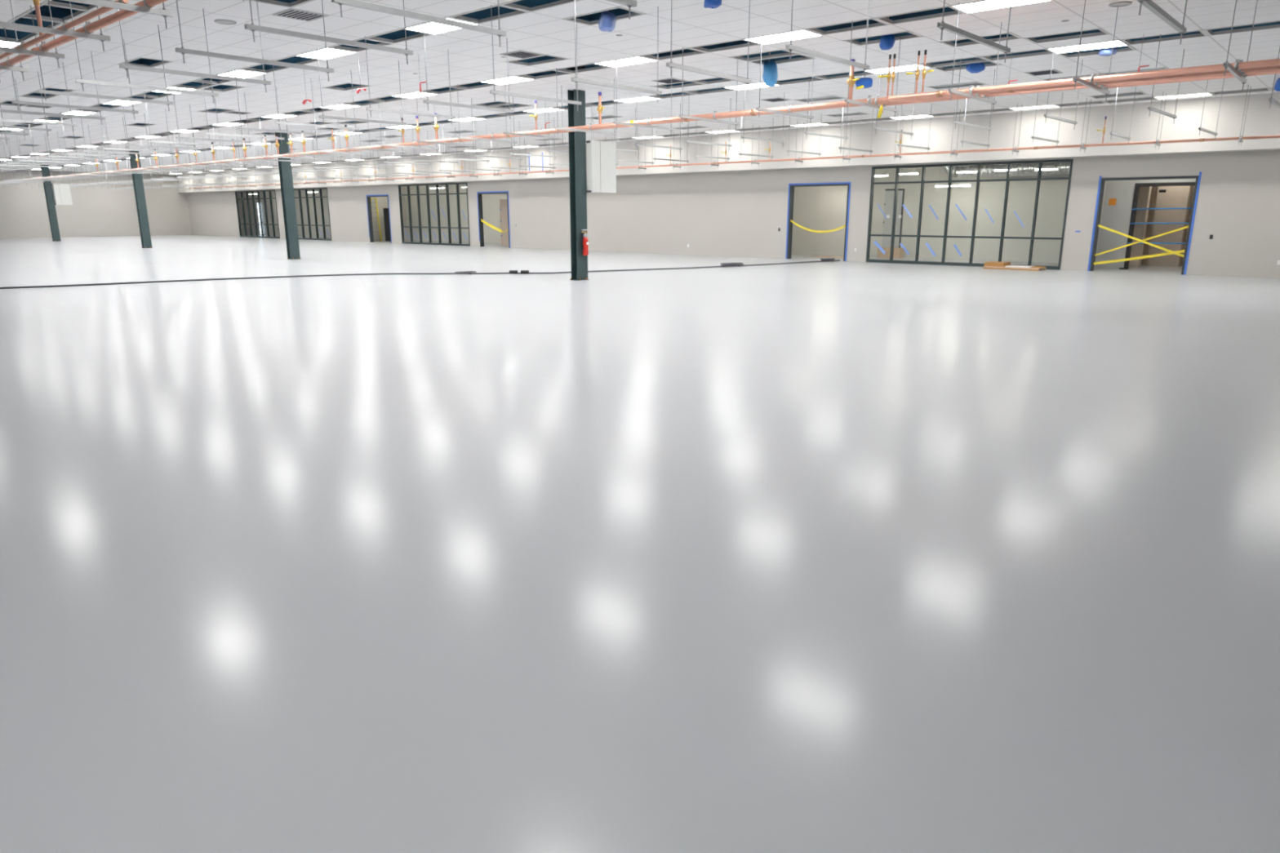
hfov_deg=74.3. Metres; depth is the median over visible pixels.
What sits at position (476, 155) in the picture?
hanger
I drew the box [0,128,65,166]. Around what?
hanger
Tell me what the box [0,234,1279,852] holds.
floor
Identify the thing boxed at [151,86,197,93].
recessed light
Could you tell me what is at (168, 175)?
hanger
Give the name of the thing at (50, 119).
ceiling opening
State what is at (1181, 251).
caution tape
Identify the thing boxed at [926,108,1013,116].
ceiling
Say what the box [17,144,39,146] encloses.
ceiling opening
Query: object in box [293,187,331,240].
window
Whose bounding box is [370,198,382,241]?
step ladder
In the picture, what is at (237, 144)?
ceiling opening
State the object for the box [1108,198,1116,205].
warning sign
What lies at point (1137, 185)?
door frame
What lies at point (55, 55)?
hanger
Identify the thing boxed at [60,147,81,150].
ceiling opening
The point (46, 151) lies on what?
ceiling opening
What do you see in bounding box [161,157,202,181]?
hanger
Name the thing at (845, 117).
hanger
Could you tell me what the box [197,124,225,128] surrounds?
ceiling opening
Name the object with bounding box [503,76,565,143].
hanger
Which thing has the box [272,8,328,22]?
ceiling vent
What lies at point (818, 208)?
wall
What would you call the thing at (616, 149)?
hanger
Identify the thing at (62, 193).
panel
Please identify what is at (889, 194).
door
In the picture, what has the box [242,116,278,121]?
ceiling opening
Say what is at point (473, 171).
hanger
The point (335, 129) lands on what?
ceiling opening
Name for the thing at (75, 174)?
hanger
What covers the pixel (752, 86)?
recessed light
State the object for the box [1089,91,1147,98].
ceiling opening
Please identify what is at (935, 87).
ceiling opening
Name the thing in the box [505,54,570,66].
ceiling opening
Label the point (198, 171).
hanger
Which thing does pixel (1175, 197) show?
wall
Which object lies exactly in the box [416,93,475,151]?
hanger
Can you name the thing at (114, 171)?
hanger
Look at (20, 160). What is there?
hanger
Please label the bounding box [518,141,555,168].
hanger
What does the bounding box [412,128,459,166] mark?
hanger
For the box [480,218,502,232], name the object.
caution tape
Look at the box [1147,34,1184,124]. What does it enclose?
hanger
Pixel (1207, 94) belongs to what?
recessed light
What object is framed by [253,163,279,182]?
hanger
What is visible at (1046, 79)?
ceiling opening
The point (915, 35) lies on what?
ceiling opening
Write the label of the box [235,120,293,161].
hanger
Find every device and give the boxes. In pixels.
[598,10,616,31]
[703,0,721,8]
[762,52,777,86]
[854,20,872,89]
[879,16,895,50]
[965,57,985,73]
[1097,47,1117,56]
[1274,77,1279,91]
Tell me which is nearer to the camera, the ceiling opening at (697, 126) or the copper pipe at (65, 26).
the copper pipe at (65, 26)
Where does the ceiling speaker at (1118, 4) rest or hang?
attached to the ceiling at (544, 32)
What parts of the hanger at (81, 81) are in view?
threaded rod, threaded rod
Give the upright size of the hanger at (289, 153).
1.320 m
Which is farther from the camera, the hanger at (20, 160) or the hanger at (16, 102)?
the hanger at (20, 160)
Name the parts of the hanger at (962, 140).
threaded rod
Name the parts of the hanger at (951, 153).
threaded rod, threaded rod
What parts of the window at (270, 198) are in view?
rail, rail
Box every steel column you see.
[40,151,61,241]
[128,124,152,248]
[275,129,300,259]
[567,65,589,280]
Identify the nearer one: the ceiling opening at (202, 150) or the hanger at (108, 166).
the ceiling opening at (202, 150)
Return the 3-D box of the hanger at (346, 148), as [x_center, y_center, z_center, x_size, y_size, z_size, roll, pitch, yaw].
[-7.508,-8.389,23.930,0.045,1.320,1.860,13,19,41]
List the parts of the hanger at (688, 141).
threaded rod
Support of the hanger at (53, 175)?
hanging from the ceiling at (544, 32)
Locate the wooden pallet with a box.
[982,266,1046,271]
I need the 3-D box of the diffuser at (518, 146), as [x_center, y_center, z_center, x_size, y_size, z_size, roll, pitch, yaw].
[-5.182,-12.699,38.359,1.171,0.007,0.581,12,19,40]
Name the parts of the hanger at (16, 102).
threaded rod, threaded rod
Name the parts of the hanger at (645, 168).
threaded rod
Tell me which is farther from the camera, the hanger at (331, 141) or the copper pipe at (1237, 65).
the hanger at (331, 141)
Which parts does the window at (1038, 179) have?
rail, rail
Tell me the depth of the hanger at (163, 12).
7.42 m
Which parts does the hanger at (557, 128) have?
threaded rod, threaded rod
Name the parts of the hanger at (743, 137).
threaded rod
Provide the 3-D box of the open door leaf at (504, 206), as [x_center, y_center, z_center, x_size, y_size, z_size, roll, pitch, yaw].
[-6.988,-10.667,44.251,0.950,2.390,0.048,12,19,40]
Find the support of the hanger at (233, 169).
hanging from the ceiling at (544, 32)
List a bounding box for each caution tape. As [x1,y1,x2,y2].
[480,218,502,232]
[791,220,845,232]
[1093,249,1185,264]
[1094,226,1188,256]
[1097,224,1183,257]
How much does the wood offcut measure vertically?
0.030 m
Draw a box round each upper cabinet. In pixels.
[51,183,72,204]
[586,140,616,193]
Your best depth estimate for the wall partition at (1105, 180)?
26.25 m
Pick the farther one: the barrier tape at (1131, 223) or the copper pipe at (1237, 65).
the barrier tape at (1131, 223)
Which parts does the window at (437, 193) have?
rail, rail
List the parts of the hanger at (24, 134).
threaded rod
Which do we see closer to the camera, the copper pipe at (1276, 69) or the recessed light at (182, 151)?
the copper pipe at (1276, 69)
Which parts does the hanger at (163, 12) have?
threaded rod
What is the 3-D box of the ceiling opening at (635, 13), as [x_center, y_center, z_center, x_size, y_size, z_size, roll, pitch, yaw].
[-0.556,-6.345,13.032,1.223,0.051,0.633,12,19,40]
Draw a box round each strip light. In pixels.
[430,185,444,188]
[875,169,888,177]
[898,167,918,174]
[934,165,971,186]
[955,165,977,173]
[994,164,1017,171]
[1035,163,1058,170]
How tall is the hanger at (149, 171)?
1.320 m
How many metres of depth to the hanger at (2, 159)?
47.01 m
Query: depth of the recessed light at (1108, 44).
15.36 m
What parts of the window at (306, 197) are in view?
rail, rail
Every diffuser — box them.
[104,141,124,143]
[288,137,309,140]
[336,132,359,134]
[515,146,537,147]
[524,108,561,112]
[708,130,736,133]
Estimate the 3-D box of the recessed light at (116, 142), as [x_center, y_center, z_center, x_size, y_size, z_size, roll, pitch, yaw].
[-22.239,-12.056,35.810,1.211,0.012,0.621,12,19,40]
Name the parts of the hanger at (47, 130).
threaded rod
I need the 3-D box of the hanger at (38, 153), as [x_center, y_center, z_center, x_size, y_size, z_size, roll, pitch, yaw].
[-29.134,-13.071,42.517,0.044,1.320,1.860,13,19,41]
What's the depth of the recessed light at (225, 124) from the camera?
28.71 m
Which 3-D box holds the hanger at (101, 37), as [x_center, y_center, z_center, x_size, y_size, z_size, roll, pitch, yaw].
[-6.079,-4.382,8.020,0.045,1.320,1.720,12,19,40]
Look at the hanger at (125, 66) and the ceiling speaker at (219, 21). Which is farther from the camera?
the ceiling speaker at (219, 21)
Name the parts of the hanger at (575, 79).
threaded rod, threaded rod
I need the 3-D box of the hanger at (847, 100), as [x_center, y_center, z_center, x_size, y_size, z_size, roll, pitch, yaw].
[3.916,-5.910,14.088,0.046,1.320,1.860,12,19,40]
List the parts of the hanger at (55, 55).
threaded rod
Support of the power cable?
on the floor
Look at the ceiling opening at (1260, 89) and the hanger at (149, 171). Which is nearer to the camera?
the ceiling opening at (1260, 89)
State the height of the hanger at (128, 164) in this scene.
1.320 m
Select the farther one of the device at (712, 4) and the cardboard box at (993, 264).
the cardboard box at (993, 264)
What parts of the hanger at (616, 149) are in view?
threaded rod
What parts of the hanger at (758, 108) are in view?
threaded rod, threaded rod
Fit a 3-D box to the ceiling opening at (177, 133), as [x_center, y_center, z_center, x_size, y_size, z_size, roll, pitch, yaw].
[-17.666,-11.089,31.866,1.223,0.051,0.633,12,19,40]
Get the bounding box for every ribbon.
[302,71,311,104]
[355,53,366,93]
[417,53,426,96]
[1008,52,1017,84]
[1137,35,1149,71]
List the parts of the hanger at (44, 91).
threaded rod, threaded rod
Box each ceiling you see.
[0,0,114,43]
[0,0,1279,174]
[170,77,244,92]
[239,55,323,73]
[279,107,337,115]
[328,28,434,52]
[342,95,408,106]
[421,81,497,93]
[447,0,583,24]
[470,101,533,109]
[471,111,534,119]
[515,62,612,79]
[638,39,760,60]
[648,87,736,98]
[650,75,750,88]
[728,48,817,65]
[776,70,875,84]
[804,5,966,35]
[820,117,894,124]
[919,20,1279,71]
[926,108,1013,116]
[939,28,1110,47]
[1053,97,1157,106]
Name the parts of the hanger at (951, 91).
threaded rod, threaded rod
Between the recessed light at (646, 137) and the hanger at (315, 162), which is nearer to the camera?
the recessed light at (646, 137)
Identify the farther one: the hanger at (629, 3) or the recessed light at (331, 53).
the recessed light at (331, 53)
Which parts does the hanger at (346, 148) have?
threaded rod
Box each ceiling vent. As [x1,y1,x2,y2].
[223,111,252,115]
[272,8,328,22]
[499,50,544,58]
[651,78,688,84]
[760,97,791,102]
[1025,69,1062,75]
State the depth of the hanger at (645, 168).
32.72 m
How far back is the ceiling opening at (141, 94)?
21.86 m
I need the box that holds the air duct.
[941,161,1071,177]
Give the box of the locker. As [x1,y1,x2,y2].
[382,208,391,241]
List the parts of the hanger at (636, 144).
threaded rod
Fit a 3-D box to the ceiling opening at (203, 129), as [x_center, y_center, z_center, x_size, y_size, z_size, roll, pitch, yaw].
[-15.836,-10.692,30.290,1.223,0.051,0.633,12,19,40]
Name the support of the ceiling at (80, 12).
attached to the ceiling at (544, 32)
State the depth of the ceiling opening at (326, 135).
33.00 m
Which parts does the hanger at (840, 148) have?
threaded rod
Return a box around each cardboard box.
[876,247,903,258]
[984,261,1010,266]
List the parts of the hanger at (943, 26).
threaded rod, threaded rod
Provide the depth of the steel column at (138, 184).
41.76 m
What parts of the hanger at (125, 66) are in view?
threaded rod, threaded rod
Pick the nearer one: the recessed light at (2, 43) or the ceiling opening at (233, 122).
the recessed light at (2, 43)
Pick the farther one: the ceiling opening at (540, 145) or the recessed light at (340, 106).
the ceiling opening at (540, 145)
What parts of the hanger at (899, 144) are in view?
threaded rod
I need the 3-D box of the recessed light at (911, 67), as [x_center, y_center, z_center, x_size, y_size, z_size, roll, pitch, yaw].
[5.401,-7.509,17.758,1.211,0.012,0.621,12,19,40]
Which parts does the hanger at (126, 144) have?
threaded rod, threaded rod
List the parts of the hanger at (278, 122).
threaded rod, threaded rod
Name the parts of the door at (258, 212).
pane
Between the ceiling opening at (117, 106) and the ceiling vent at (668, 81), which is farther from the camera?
the ceiling opening at (117, 106)
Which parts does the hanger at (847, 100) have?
threaded rod, threaded rod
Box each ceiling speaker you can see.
[214,19,236,24]
[1108,1,1132,7]
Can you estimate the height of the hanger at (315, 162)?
1.320 m
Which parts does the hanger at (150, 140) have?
threaded rod, threaded rod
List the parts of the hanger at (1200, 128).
threaded rod, threaded rod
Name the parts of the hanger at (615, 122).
threaded rod, threaded rod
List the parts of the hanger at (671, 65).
threaded rod, threaded rod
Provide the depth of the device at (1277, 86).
18.92 m
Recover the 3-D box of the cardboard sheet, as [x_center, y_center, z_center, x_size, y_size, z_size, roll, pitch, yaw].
[7.604,-6.733,33.541,1.500,0.012,0.700,12,19,40]
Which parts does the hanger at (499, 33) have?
threaded rod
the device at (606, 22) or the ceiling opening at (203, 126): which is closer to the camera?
the device at (606, 22)
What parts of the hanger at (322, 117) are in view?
threaded rod, threaded rod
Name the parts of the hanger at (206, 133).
threaded rod, threaded rod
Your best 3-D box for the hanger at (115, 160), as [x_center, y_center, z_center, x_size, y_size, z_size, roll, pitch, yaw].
[-28.720,-14.438,47.993,0.045,1.320,1.920,12,18,39]
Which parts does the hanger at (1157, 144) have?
threaded rod, threaded rod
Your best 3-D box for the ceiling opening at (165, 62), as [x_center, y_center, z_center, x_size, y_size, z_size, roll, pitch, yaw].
[-9.975,-7.354,17.038,1.223,0.051,0.633,12,19,40]
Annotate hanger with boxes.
[0,0,29,80]
[0,0,65,67]
[0,5,111,51]
[0,51,105,125]
[0,62,76,130]
[0,71,51,136]
[0,79,28,139]
[0,104,9,144]
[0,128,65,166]
[0,133,52,169]
[0,136,39,171]
[0,138,26,173]
[0,143,15,173]
[0,161,36,182]
[0,165,20,186]
[0,173,27,183]
[2,159,44,182]
[4,27,138,119]
[11,159,54,181]
[14,124,79,164]
[19,157,63,182]
[28,123,96,162]
[29,155,74,181]
[30,5,173,111]
[38,152,84,181]
[44,116,113,163]
[48,150,95,177]
[58,167,94,187]
[59,151,106,179]
[60,112,130,159]
[62,0,173,28]
[66,165,102,186]
[69,1,218,103]
[71,146,119,177]
[75,165,112,185]
[79,109,152,155]
[82,145,131,176]
[84,163,122,185]
[94,164,131,183]
[96,145,145,174]
[97,103,173,156]
[105,164,133,183]
[110,142,159,175]
[115,160,154,183]
[117,0,271,93]
[121,100,198,153]
[124,137,176,172]
[125,157,165,183]
[139,135,192,171]
[142,160,177,181]
[143,91,223,150]
[143,174,170,188]
[149,156,190,182]
[149,170,181,188]
[155,133,208,169]
[159,168,191,188]
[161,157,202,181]
[169,171,201,186]
[172,84,253,147]
[173,130,227,168]
[175,0,333,81]
[176,155,217,178]
[180,168,212,186]
[188,150,231,179]
[191,127,246,165]
[191,165,223,186]
[201,77,284,141]
[203,148,246,177]
[203,168,235,186]
[212,124,269,166]
[214,165,248,184]
[219,150,262,177]
[227,164,260,183]
[234,68,319,140]
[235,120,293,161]
[235,144,279,174]
[240,162,274,184]
[244,0,413,64]
[253,143,297,175]
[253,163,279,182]
[258,116,316,163]
[268,164,303,182]
[271,144,315,172]
[272,65,359,131]
[284,112,343,157]
[291,141,336,171]
[293,161,318,182]
[299,159,334,181]
[312,139,357,172]
[313,107,373,155]
[316,48,406,130]
[316,157,352,181]
[331,0,506,47]
[334,133,380,168]
[334,157,370,179]
[344,102,405,154]
[352,154,388,179]
[359,133,404,168]
[364,35,455,124]
[373,152,408,178]
[377,97,439,150]
[383,128,431,165]
[393,155,429,176]
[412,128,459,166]
[415,145,451,176]
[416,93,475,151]
[422,22,513,119]
[439,144,475,173]
[441,120,489,164]
[445,149,455,179]
[457,84,516,147]
[462,142,500,171]
[468,147,478,178]
[474,115,522,162]
[489,4,581,111]
[490,138,527,170]
[493,146,502,175]
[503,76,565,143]
[509,112,556,158]
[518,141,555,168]
[518,149,527,176]
[545,142,554,174]
[546,112,593,155]
[548,141,568,166]
[554,68,617,135]
[571,0,662,102]
[591,102,637,155]
[604,0,636,19]
[613,58,674,133]
[616,155,653,164]
[634,103,682,150]
[637,134,646,171]
[653,124,688,163]
[666,0,751,91]
[672,131,681,168]
[679,47,738,130]
[685,106,731,151]
[693,120,729,163]
[710,144,719,166]
[738,116,773,161]
[741,84,785,147]
[750,124,759,164]
[755,37,813,124]
[785,0,869,78]
[786,113,822,158]
[794,121,804,164]
[804,76,848,141]
[838,107,873,155]
[841,117,851,162]
[844,20,901,118]
[873,71,915,138]
[893,113,903,157]
[897,103,932,153]
[937,0,1011,62]
[947,3,1001,110]
[949,108,960,158]
[953,57,995,135]
[960,100,992,151]
[1011,103,1022,155]
[1031,93,1062,146]
[1043,47,1082,128]
[1072,0,1118,102]
[1079,97,1091,152]
[1110,86,1136,144]
[1136,0,1186,44]
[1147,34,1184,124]
[1154,93,1166,149]
[1198,78,1224,139]
[1222,0,1257,91]
[1237,84,1251,146]
[1268,47,1279,108]
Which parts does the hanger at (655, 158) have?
threaded rod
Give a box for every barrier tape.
[1127,242,1186,244]
[1129,222,1189,224]
[1132,208,1191,209]
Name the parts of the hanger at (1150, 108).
threaded rod, threaded rod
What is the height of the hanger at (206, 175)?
1.320 m
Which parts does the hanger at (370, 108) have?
threaded rod, threaded rod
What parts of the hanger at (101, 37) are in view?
threaded rod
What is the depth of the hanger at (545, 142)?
36.06 m
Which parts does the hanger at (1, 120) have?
threaded rod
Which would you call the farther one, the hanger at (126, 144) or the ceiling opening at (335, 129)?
the ceiling opening at (335, 129)
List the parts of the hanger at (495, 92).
threaded rod, threaded rod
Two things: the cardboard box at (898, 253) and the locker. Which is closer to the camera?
the cardboard box at (898, 253)
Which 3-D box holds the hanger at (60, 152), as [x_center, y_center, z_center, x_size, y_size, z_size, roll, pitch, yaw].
[-26.623,-12.523,40.341,0.045,1.320,1.860,12,18,39]
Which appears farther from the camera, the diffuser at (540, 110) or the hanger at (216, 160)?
the hanger at (216, 160)
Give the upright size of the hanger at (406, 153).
1.320 m
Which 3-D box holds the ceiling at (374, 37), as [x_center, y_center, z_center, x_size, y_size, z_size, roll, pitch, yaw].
[-4.598,-6.808,14.870,2.447,0.051,0.633,12,19,40]
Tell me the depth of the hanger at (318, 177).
42.63 m
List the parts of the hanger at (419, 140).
threaded rod, threaded rod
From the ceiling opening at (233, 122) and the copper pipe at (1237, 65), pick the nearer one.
the copper pipe at (1237, 65)
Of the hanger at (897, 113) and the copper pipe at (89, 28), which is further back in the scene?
the hanger at (897, 113)
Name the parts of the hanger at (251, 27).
threaded rod, threaded rod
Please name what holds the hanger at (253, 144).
hanging from the ceiling at (544, 32)
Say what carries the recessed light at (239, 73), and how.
in the ceiling at (544, 32)
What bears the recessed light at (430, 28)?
in the ceiling at (544, 32)
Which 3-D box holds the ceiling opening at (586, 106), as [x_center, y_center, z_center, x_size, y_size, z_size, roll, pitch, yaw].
[-1.917,-9.121,24.052,1.223,0.051,0.633,12,19,40]
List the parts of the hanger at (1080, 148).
threaded rod, threaded rod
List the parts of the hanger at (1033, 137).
threaded rod, threaded rod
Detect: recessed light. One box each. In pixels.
[0,40,21,48]
[0,128,21,130]
[30,152,49,155]
[33,120,59,122]
[50,149,71,151]
[61,111,95,115]
[75,145,98,147]
[102,99,142,106]
[102,140,125,143]
[133,135,161,138]
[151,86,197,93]
[151,154,168,155]
[169,129,199,133]
[180,151,199,152]
[209,146,231,149]
[213,122,242,126]
[217,69,266,78]
[244,142,269,145]
[260,114,296,119]
[288,137,311,140]
[294,47,357,60]
[319,103,359,109]
[333,131,360,134]
[382,156,401,158]
[386,124,416,128]
[391,91,438,98]
[403,17,479,35]
[421,153,441,155]
[449,116,485,121]
[466,149,488,151]
[480,75,535,84]
[512,145,539,147]
[522,107,565,113]
[593,56,658,67]
[613,96,660,102]
[632,136,661,138]
[706,129,738,133]
[724,82,780,90]
[743,29,822,44]
[790,123,829,127]
[863,63,930,74]
[889,114,933,119]
[951,0,1052,13]
[1008,104,1058,110]
[1046,40,1128,53]
[1154,92,1213,99]
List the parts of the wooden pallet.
white panel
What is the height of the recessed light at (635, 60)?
0.012 m
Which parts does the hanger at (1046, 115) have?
threaded rod, threaded rod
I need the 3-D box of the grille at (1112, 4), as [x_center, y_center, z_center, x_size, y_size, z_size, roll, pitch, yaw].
[6.962,-6.118,12.245,0.240,0.008,0.240,12,19,40]
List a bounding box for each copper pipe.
[0,0,128,60]
[0,0,168,71]
[30,49,1279,178]
[189,116,1279,188]
[866,58,1279,103]
[883,68,1279,106]
[987,71,1279,99]
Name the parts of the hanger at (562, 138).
threaded rod, threaded rod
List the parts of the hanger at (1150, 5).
threaded rod, threaded rod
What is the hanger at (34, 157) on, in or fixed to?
hanging from the ceiling at (544, 32)
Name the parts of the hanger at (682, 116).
threaded rod, threaded rod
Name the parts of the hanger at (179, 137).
threaded rod, threaded rod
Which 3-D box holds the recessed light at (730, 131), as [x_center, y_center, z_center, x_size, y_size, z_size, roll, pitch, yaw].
[3.051,-10.913,31.271,1.211,0.012,0.621,12,19,40]
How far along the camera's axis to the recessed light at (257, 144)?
36.79 m
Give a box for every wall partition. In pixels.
[370,186,407,240]
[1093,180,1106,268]
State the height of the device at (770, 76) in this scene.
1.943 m
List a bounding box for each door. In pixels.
[256,202,265,235]
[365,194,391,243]
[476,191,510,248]
[785,182,850,261]
[881,188,904,248]
[1087,171,1201,275]
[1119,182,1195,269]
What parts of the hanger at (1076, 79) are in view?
threaded rod, threaded rod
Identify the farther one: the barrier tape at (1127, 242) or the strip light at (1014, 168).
the strip light at (1014, 168)
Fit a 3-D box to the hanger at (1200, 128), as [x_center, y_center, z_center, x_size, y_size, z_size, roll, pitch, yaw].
[12.559,-7.032,18.544,0.044,1.320,1.900,13,19,41]
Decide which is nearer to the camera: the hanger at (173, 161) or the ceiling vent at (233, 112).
the ceiling vent at (233, 112)
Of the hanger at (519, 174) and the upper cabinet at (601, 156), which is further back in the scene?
the hanger at (519, 174)
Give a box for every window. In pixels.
[235,190,279,238]
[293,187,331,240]
[398,182,470,246]
[866,159,1073,270]
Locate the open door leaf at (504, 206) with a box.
[499,199,508,246]
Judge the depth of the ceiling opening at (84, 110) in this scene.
25.09 m
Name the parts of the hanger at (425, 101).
threaded rod, threaded rod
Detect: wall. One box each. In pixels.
[0,168,191,238]
[176,88,1279,192]
[186,150,1279,278]
[237,166,1069,262]
[1094,178,1195,269]
[1128,186,1192,267]
[1141,186,1195,265]
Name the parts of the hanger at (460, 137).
threaded rod, threaded rod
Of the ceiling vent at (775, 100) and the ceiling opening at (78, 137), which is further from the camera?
the ceiling opening at (78, 137)
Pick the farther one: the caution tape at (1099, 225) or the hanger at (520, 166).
the hanger at (520, 166)
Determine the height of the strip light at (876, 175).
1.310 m
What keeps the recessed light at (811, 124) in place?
in the ceiling at (544, 32)
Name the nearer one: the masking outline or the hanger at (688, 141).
the hanger at (688, 141)
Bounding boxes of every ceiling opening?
[0,0,1279,152]
[0,100,27,106]
[0,130,17,132]
[9,124,38,127]
[16,123,44,125]
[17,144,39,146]
[18,92,61,98]
[22,105,53,108]
[33,87,75,93]
[36,116,70,120]
[45,151,63,152]
[49,113,80,118]
[59,136,84,138]
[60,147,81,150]
[72,109,102,112]
[85,143,108,146]
[88,103,122,108]
[94,142,115,144]
[111,138,136,142]
[118,57,173,67]
[122,137,146,140]
[124,123,157,126]
[125,95,158,99]
[134,91,176,97]
[147,133,172,136]
[156,131,182,134]
[182,127,213,130]
[189,149,209,151]
[197,108,235,113]
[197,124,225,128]
[202,148,220,150]
[223,145,243,147]
[227,120,260,124]
[235,144,256,146]
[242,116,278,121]
[248,0,315,8]
[252,132,275,135]
[299,135,328,138]
[305,121,331,124]
[316,128,342,130]
[317,133,345,137]
[321,82,372,90]
[336,120,366,124]
[348,129,380,133]
[359,139,386,142]
[367,127,395,130]
[377,135,400,137]
[406,122,435,126]
[427,120,458,124]
[434,151,454,154]
[444,146,469,148]
[446,130,476,133]
[448,151,466,152]
[478,148,501,150]
[497,146,519,149]
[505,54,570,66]
[529,144,553,146]
[533,138,560,141]
[550,142,568,145]
[551,105,594,109]
[561,6,647,26]
[585,100,624,106]
[585,115,622,119]
[597,139,615,141]
[612,137,637,140]
[653,133,687,137]
[674,125,706,129]
[680,132,711,135]
[732,127,765,131]
[760,125,798,128]
[792,95,845,102]
[824,112,869,117]
[842,31,923,45]
[925,81,986,89]
[1042,73,1103,80]
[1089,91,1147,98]
[1102,66,1168,75]
[1208,88,1271,95]
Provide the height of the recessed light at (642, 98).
0.012 m
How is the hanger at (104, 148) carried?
hanging from the ceiling at (544, 32)
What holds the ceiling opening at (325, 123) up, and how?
attached to the ceiling at (544, 32)
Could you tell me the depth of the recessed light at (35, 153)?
42.81 m
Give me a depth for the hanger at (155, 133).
32.71 m
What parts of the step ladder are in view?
rail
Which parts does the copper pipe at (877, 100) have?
lever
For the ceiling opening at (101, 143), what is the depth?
36.91 m
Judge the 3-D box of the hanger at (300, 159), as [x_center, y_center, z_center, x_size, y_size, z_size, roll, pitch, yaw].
[-16.720,-13.380,43.706,0.045,1.320,1.900,12,18,39]
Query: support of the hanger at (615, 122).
hanging from the ceiling at (544, 32)
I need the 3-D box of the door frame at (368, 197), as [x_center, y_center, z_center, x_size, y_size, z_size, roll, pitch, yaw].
[-15.354,-12.282,49.978,2.390,2.745,0.219,12,19,40]
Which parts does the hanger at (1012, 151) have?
threaded rod, threaded rod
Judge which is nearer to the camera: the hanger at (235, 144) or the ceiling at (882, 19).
the ceiling at (882, 19)
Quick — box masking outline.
[528,152,543,171]
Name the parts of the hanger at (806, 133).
threaded rod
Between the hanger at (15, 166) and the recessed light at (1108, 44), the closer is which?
the recessed light at (1108, 44)
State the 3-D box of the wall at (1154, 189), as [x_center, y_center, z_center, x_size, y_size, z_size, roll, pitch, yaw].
[16.409,-7.127,26.738,5.800,4.100,3.430,12,19,40]
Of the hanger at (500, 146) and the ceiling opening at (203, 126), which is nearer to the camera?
the ceiling opening at (203, 126)
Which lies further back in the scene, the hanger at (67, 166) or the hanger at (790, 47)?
the hanger at (67, 166)
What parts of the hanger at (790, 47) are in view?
threaded rod, threaded rod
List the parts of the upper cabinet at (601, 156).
door, door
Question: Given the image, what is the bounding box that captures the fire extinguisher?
[581,229,588,255]
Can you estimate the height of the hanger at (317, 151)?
1.320 m
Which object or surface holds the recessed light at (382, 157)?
in the ceiling at (544, 32)
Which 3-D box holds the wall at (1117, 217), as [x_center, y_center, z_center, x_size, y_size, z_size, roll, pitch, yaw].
[15.325,-6.559,24.481,3.730,4.100,1.490,12,19,40]
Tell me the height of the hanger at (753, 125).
1.350 m
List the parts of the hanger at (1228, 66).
threaded rod, threaded rod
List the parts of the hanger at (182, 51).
threaded rod, threaded rod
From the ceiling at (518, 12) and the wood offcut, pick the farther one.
the wood offcut
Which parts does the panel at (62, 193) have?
door, door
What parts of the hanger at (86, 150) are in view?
threaded rod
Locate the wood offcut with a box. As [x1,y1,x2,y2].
[1031,266,1045,268]
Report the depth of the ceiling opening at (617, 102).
23.47 m
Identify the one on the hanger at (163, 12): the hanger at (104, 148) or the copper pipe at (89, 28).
the copper pipe at (89, 28)
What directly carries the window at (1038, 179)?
in the wall at (733, 214)
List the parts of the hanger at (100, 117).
threaded rod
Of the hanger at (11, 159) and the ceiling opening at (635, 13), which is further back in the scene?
the hanger at (11, 159)
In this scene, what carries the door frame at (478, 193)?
in the wall at (733, 214)
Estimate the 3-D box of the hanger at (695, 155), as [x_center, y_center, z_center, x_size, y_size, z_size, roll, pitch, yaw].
[2.349,-9.248,27.296,0.045,1.320,1.900,12,18,39]
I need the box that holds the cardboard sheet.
[810,255,843,257]
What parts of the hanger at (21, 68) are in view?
threaded rod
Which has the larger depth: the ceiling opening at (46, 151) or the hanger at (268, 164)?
the hanger at (268, 164)
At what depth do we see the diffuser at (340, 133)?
31.92 m
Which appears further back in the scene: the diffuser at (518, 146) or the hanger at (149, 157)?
the hanger at (149, 157)
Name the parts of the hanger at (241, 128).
threaded rod, threaded rod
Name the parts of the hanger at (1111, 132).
threaded rod, threaded rod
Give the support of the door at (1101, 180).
in the wall at (733, 214)
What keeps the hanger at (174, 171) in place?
hanging from the ceiling at (544, 32)
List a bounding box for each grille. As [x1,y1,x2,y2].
[217,21,234,24]
[1111,3,1128,6]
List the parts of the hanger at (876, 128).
threaded rod, threaded rod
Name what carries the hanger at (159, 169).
hanging from the ceiling at (544, 32)
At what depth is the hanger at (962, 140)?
21.74 m
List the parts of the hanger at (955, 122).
threaded rod, threaded rod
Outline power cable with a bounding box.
[0,257,839,288]
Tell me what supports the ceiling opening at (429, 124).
attached to the ceiling at (544, 32)

